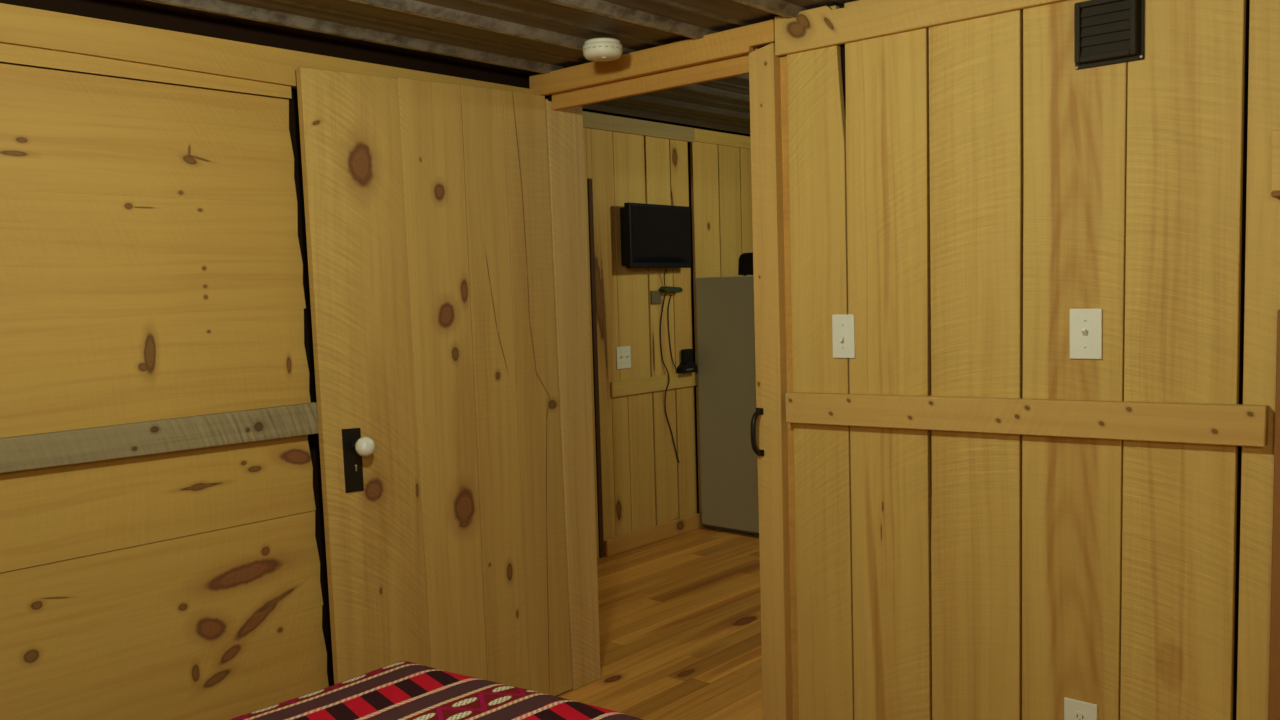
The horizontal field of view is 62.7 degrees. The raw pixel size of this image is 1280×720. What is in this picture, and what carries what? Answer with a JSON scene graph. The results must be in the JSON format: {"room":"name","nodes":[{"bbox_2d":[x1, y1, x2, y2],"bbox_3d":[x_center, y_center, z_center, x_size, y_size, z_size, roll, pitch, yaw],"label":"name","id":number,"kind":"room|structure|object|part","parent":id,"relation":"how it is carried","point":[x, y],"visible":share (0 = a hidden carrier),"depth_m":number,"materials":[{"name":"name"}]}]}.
{"room":"cabin bedroom","nodes":[
{"label":"cabin bedroom","id":0,"kind":"room"},
{"bbox_2d":[0,0,532,719],"bbox_3d":[-1.694,0.125,2.095,0.136,2.320,4.320,2,5,41],"label":"wall","id":1,"kind":"structure","parent":0,"point":[154,257],"depth_m":2.59,"materials":[{"name":"brown wood"}]},
{"bbox_2d":[0,402,318,472],"bbox_3d":[-1.946,0.272,1.711,0.031,0.085,3.193,2,5,41],"label":"trim","id":2,"kind":"structure","parent":1,"relation":"attached to","point":[76,446],"depth_m":2.56,"materials":[{"name":"grey wood"}]},
{"bbox_2d":[296,67,571,695],"bbox_3d":[-0.550,0.164,3.192,0.095,2.014,0.930,2,5,41],"label":"door","id":3,"kind":"structure","parent":1,"relation":"in","point":[427,203],"depth_m":3.16,"materials":[{"name":"brown wood"}]},
{"bbox_3d":[-0.803,0.280,2.941,0.005,0.182,0.061,2,5,41],"label":"lock plate","id":4,"kind":"part","parent":3,"relation":"part of","materials":[{"name":"black metal"}]},
{"bbox_3d":[-0.764,0.240,2.919,0.051,0.055,0.055,2,5,41],"label":"knob","id":5,"kind":"part","parent":3,"relation":"part of","materials":[{"name":"white ceramic"}]},
{"bbox_2d":[545,99,600,689],"bbox_3d":[-0.237,0.134,3.613,0.040,2.011,0.168,2,5,41],"label":"trim","id":6,"kind":"structure","parent":1,"relation":"attached to","point":[564,127],"depth_m":3.60,"materials":[{"name":"brown wood"}]},
{"bbox_2d":[113,0,854,74],"bbox_3d":[-0.246,-0.759,0.677,4.020,0.024,4.155,2,5,41],"label":"ceiling","id":7,"kind":"structure","parent":0,"point":[527,37],"depth_m":2.82,"materials":[{"name":"metal"}]},
{"bbox_2d":[583,38,622,60],"bbox_3d":[-0.107,-0.886,3.012,0.116,0.051,0.116,2,5,41],"label":"smoke detector","id":8,"kind":"object","parent":7,"relation":"attached to","point":[596,49],"visible":1,"depth_m":2.97,"materials":[{"name":"white plastic"}]},
{"bbox_2d":[557,526,762,719],"bbox_3d":[0.789,1.202,2.759,5.200,0.060,8.500,2,5,41],"label":"floor","id":9,"kind":"structure","parent":0,"point":[680,615],"depth_m":4.23,"materials":[{"name":"brown wood"}]},
{"bbox_2d":[696,276,758,534],"bbox_3d":[0.800,0.238,5.921,0.722,1.427,0.600,2,5,41],"label":"fridge","id":10,"kind":"object","parent":9,"relation":"on","point":[725,305],"visible":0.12,"depth_m":5.80,"materials":[{"name":"grey metal"}]},
{"bbox_2d":[738,252,752,275],"bbox_3d":[0.689,-0.522,5.695,0.270,0.126,0.198,2,5,41],"label":"toaster","id":11,"kind":"object","parent":10,"relation":"on","point":[745,265],"visible":0.2,"depth_m":5.68,"materials":[{"name":"black plastic"}]},
{"bbox_3d":[-0.609,1.040,1.136,1.365,0.565,1.950,2,5,41],"label":"bed","id":12,"kind":"object","parent":9,"relation":"on","visible":0},
{"bbox_2d":[229,661,642,719],"bbox_3d":[-0.569,0.965,1.179,1.462,0.522,2.117,2,5,41],"label":"blanket","id":13,"kind":"object","parent":12,"relation":"on","point":[403,690],"visible":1,"depth_m":2.00,"materials":[{"name":"red fabric"}]},
{"bbox_2d":[582,74,749,134],"bbox_3d":[2.094,-1.245,4.185,5.160,0.024,4.200,2,5,41],"label":"ceiling","id":14,"kind":"structure","parent":0,"point":[721,104],"depth_m":5.23,"materials":[{"name":"metal"}]},
{"bbox_2d":[582,109,752,558],"bbox_3d":[0.243,-0.195,5.950,0.100,2.320,4.250,2,5,41],"label":"wall","id":15,"kind":"structure","parent":0,"point":[644,483],"depth_m":5.68,"materials":[{"name":"brown wood"}]},
{"bbox_2d":[587,179,603,557],"bbox_3d":[-0.231,0.053,5.356,0.024,1.933,0.026,2,5,41],"label":"trim","id":16,"kind":"structure","parent":15,"relation":"attached to","point":[589,181],"depth_m":5.34,"materials":[{"name":"brown wood"}]},
{"bbox_2d":[616,346,630,368],"bbox_3d":[-0.080,-0.013,5.496,0.020,0.116,0.108,2,5,41],"label":"switch","id":17,"kind":"object","parent":15,"relation":"attached to","point":[623,354],"visible":1,"depth_m":5.50,"materials":[{"name":"beige plastic"}]},
{"bbox_2d":[583,111,694,141],"bbox_3d":[-0.383,-1.186,5.110,0.019,0.078,2.066,2,5,41],"label":"trim","id":18,"kind":"structure","parent":15,"relation":"attached to","point":[591,120],"depth_m":5.51,"materials":[{"name":"brown wood"}]},
{"bbox_2d":[611,371,698,397],"bbox_3d":[0.099,0.127,5.710,0.013,0.082,0.745,2,5,41],"label":"trim","id":19,"kind":"structure","parent":15,"relation":"attached to","point":[678,380],"depth_m":5.67,"materials":[{"name":"brown wood"}]},
{"bbox_2d":[676,349,696,372],"bbox_3d":[0.261,0.005,5.857,0.056,0.131,0.124,2,5,41],"label":"dock","id":20,"kind":"object","parent":19,"relation":"on","point":[687,365],"visible":1,"depth_m":5.84,"materials":[{"name":"black plastic"}]},
{"bbox_2d":[620,202,691,267],"bbox_3d":[0.084,-0.657,5.604,0.106,0.334,0.530,2,5,41],"label":"television","id":21,"kind":"object","parent":15,"relation":"attached to","point":[652,235],"visible":1,"depth_m":5.53,"materials":[{"name":"black plastic"}]},
{"bbox_2d":[605,512,706,556],"bbox_3d":[0.744,0.875,6.466,0.019,0.085,2.788,2,5,41],"label":"baseboard","id":22,"kind":"structure","parent":15,"relation":"attached to","point":[636,539],"depth_m":5.69,"materials":[{"name":"brown wood"}]},
{"bbox_2d":[650,286,682,303],"bbox_3d":[0.148,-0.354,5.721,0.049,0.094,0.224,2,5,41],"label":"adapter","id":23,"kind":"object","parent":15,"relation":"attached to","point":[655,295],"visible":1,"depth_m":5.69,"materials":[{"name":"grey plastic"}]},
{"bbox_2d":[660,293,679,462],"bbox_3d":[0.167,0.107,5.778,0.024,0.948,0.137,2,5,41],"label":"cable","id":24,"kind":"object","parent":23,"relation":"hanging from","point":[665,293],"visible":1,"depth_m":5.75,"materials":[{"name":"black plastic"}]},
{"bbox_2d":[668,294,676,371],"bbox_3d":[0.175,-0.147,5.786,0.057,0.428,0.013,-4,5,-35],"label":"cable","id":25,"kind":"object","parent":23,"relation":"hanging from","point":[671,294],"visible":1,"depth_m":5.77,"materials":[{"name":"black plastic"}]},
{"bbox_2d":[694,128,750,148],"bbox_3d":[0.950,-1.331,6.624,0.015,0.072,1.970,2,5,41],"label":"trim","id":26,"kind":"structure","parent":15,"relation":"attached to","point":[703,136],"depth_m":6.08,"materials":[{"name":"brown wood"}]},
{"bbox_2d":[529,0,1279,719],"bbox_3d":[0.778,0.012,2.703,5.200,2.320,0.170,2,5,41],"label":"wall","id":27,"kind":"structure","parent":0,"point":[956,190],"depth_m":2.46,"materials":[{"name":"brown wood"}]},
{"bbox_2d":[529,19,774,95],"bbox_3d":[0.005,-0.899,3.177,0.970,0.073,0.025,2,5,41],"label":"trim","id":28,"kind":"structure","parent":27,"relation":"attached to","point":[739,41],"depth_m":3.11,"materials":[{"name":"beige wood"}]},
{"bbox_2d":[552,46,760,109],"bbox_3d":[0.024,-0.854,3.215,0.826,0.069,0.022,2,5,41],"label":"trim","id":29,"kind":"structure","parent":27,"relation":"attached to","point":[738,65],"depth_m":3.18,"materials":[{"name":"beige wood"}]},
{"bbox_2d":[750,408,763,455],"bbox_3d":[0.327,0.204,2.949,0.024,0.136,0.049,2,5,41],"label":"handle","id":30,"kind":"object","parent":27,"relation":"attached to","point":[759,452],"visible":1,"depth_m":2.94,"materials":[{"name":"black metal"}]},
{"bbox_2d":[749,43,792,719],"bbox_3d":[0.422,0.145,3.015,0.084,2.033,0.192,2,5,41],"label":"trim","id":31,"kind":"structure","parent":27,"relation":"attached to","point":[764,65],"depth_m":2.93,"materials":[{"name":"brown wood"}]},
{"bbox_2d":[832,314,854,357],"bbox_3d":[0.535,-0.062,2.783,0.066,0.116,0.020,2,5,41],"label":"light switch","id":32,"kind":"object","parent":27,"relation":"attached to","point":[843,325],"visible":1,"depth_m":2.78,"materials":[{"name":"beige plastic"}]},
{"bbox_2d":[774,0,1066,55],"bbox_3d":[1.491,-0.836,1.867,2.986,0.115,0.019,2,5,41],"label":"trim","id":33,"kind":"structure","parent":27,"relation":"attached to","point":[824,26],"depth_m":2.65,"materials":[{"name":"brown wood"}]},
{"bbox_2d":[785,392,1268,446],"bbox_3d":[0.843,0.132,2.522,1.157,0.106,0.031,2,5,41],"label":"trim","id":34,"kind":"structure","parent":27,"relation":"attached to","point":[1196,423],"depth_m":2.42,"materials":[{"name":"brown wood"}]},
{"bbox_2d":[1064,697,1097,719],"bbox_3d":[1.025,0.849,2.445,0.075,0.114,0.008,2,5,41],"label":"power outlet","id":35,"kind":"object","parent":27,"relation":"attached to","point":[1074,709],"visible":1,"depth_m":2.44,"materials":[{"name":"beige plastic"}]},
{"bbox_2d":[1073,711,1087,719],"bbox_3d":[1.023,0.830,2.442,0.033,0.025,0.002,2,5,41],"label":"socket","id":36,"kind":"object","parent":35,"relation":"attached to","point":[1077,715],"depth_m":2.44,"materials":[{"name":"beige plastic"}]},
{"bbox_2d":[1070,309,1101,358],"bbox_3d":[1.003,-0.058,2.371,0.071,0.114,0.020,2,5,41],"label":"light switch","id":37,"kind":"object","parent":27,"relation":"attached to","point":[1085,324],"visible":1,"depth_m":2.37,"materials":[{"name":"beige plastic"}]},
{"bbox_2d":[1074,0,1144,69],"bbox_3d":[1.018,-0.719,2.289,0.144,0.146,0.030,2,5,41],"label":"air vent","id":38,"kind":"object","parent":27,"relation":"in","point":[1106,32],"visible":1,"depth_m":2.28,"materials":[{"name":"brown plastic"}]},
{"bbox_2d":[1268,309,1279,719],"bbox_3d":[1.338,0.547,2.129,0.116,1.300,0.024,2,5,41],"label":"trim","id":39,"kind":"structure","parent":27,"relation":"attached to","point":[1274,655],"depth_m":2.14,"materials":[{"name":"brown wood"}]},
{"bbox_2d":[1271,130,1279,197],"bbox_3d":[1.319,-0.389,2.051,0.146,0.131,0.034,2,5,41],"label":"wooden plaque","id":40,"kind":"object","parent":27,"relation":"attached to","point":[1275,154],"visible":1,"depth_m":2.08,"materials":[{"name":"brown wood"}]}
]}

